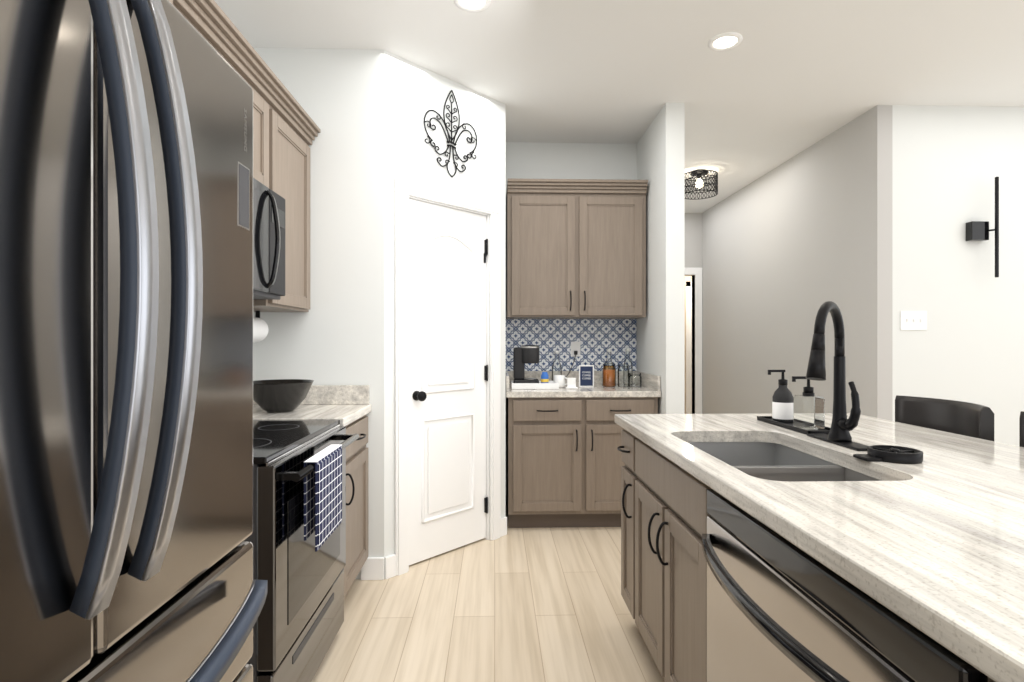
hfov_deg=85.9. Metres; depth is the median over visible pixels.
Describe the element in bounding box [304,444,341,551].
towel
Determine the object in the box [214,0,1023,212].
ceiling
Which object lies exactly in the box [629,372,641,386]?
jar
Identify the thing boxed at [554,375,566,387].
mug
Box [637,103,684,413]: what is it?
wall
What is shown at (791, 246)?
wall
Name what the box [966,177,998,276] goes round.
light
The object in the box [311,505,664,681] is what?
floor
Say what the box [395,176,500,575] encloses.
door frame
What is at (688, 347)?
room door
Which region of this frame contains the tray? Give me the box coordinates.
[511,381,558,388]
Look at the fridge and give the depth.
0.68 m
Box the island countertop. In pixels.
[614,413,1023,681]
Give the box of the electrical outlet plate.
[566,342,580,376]
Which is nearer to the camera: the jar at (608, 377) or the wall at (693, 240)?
the jar at (608, 377)
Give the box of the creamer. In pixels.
[541,372,548,382]
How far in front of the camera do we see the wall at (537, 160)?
4.25 m
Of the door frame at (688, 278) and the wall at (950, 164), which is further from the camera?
the door frame at (688, 278)
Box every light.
[454,0,490,11]
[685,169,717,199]
[708,32,742,50]
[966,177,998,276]
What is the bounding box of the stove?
[244,420,358,681]
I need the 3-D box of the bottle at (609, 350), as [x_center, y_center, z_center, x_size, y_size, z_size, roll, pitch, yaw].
[0.730,0.191,4.145,0.070,0.276,0.069,0,0,-2]
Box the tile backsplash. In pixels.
[506,319,635,370]
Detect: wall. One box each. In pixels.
[253,48,383,578]
[384,50,505,578]
[506,142,636,370]
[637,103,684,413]
[685,213,701,413]
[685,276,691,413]
[702,105,891,420]
[892,105,1023,445]
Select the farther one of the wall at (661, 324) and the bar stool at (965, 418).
the wall at (661, 324)
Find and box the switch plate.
[900,311,926,329]
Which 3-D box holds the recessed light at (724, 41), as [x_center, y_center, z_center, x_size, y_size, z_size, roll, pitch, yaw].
[1.087,-1.525,2.805,0.164,0.010,0.164,0,0,-2]
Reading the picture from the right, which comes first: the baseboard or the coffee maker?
the coffee maker
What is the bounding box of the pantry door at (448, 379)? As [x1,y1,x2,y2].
[409,199,487,564]
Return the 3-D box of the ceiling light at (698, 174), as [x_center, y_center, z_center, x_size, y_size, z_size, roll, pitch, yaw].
[1.694,-1.424,4.976,0.318,0.210,0.318,0,0,-2]
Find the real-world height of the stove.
1.070 m
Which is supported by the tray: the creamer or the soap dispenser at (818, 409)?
the creamer
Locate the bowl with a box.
[253,379,313,411]
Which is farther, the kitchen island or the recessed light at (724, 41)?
the recessed light at (724, 41)
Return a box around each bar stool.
[895,395,993,440]
[1019,411,1023,446]
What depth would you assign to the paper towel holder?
2.63 m
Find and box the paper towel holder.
[253,311,267,341]
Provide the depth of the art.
3.21 m
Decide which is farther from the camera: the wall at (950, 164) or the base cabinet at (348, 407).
the wall at (950, 164)
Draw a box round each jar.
[602,363,615,386]
[618,364,628,386]
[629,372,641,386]
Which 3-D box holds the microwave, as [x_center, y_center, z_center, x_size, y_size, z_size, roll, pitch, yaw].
[-1.125,-0.390,1.946,0.453,0.430,0.755,0,0,-2]
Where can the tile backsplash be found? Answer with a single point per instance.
(597, 338)
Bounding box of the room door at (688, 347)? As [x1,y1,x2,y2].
[686,282,691,413]
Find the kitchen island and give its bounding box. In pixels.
[614,421,1009,681]
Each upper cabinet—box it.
[173,0,320,311]
[506,178,647,318]
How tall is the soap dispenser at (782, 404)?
0.207 m
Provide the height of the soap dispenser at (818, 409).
0.192 m
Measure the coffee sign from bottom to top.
0.155 m
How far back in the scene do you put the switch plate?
3.57 m
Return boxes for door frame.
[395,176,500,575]
[685,268,701,413]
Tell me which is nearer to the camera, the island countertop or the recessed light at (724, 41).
the island countertop
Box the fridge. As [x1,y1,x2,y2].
[0,0,267,681]
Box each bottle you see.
[552,350,561,380]
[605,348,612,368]
[623,348,632,384]
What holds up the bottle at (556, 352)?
on the base cabinet at (564, 462)
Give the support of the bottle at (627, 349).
on the base cabinet at (564, 462)
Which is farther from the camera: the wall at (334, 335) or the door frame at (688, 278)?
the door frame at (688, 278)
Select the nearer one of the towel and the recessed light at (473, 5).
the towel
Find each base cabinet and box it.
[253,385,370,596]
[506,371,660,527]
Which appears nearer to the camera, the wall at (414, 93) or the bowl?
the bowl
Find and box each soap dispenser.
[768,370,793,422]
[792,376,824,429]
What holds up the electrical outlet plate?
attached to the tile backsplash
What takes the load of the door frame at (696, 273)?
attached to the wall at (693, 240)
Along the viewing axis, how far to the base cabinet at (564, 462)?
3.61 m
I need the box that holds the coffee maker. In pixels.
[513,345,538,382]
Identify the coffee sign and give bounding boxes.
[579,365,593,386]
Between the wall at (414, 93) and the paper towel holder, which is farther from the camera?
the wall at (414, 93)
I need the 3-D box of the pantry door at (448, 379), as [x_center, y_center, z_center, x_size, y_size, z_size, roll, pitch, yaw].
[-0.379,0.226,3.247,0.468,2.024,0.468,0,0,-2]
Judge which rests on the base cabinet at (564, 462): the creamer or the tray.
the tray
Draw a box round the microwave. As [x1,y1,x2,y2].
[253,178,284,299]
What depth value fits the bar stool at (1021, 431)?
1.78 m
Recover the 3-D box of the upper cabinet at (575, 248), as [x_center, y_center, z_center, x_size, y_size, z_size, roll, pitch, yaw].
[0.458,-0.652,4.048,0.990,0.965,0.387,0,0,-2]
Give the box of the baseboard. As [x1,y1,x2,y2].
[361,517,506,579]
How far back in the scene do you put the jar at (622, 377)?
3.99 m
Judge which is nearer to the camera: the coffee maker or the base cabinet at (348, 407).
the base cabinet at (348, 407)
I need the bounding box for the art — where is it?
[424,90,476,176]
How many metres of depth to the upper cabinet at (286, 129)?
2.43 m
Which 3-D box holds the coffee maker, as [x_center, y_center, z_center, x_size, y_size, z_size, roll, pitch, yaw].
[0.103,0.173,3.899,0.182,0.287,0.152,0,0,-2]

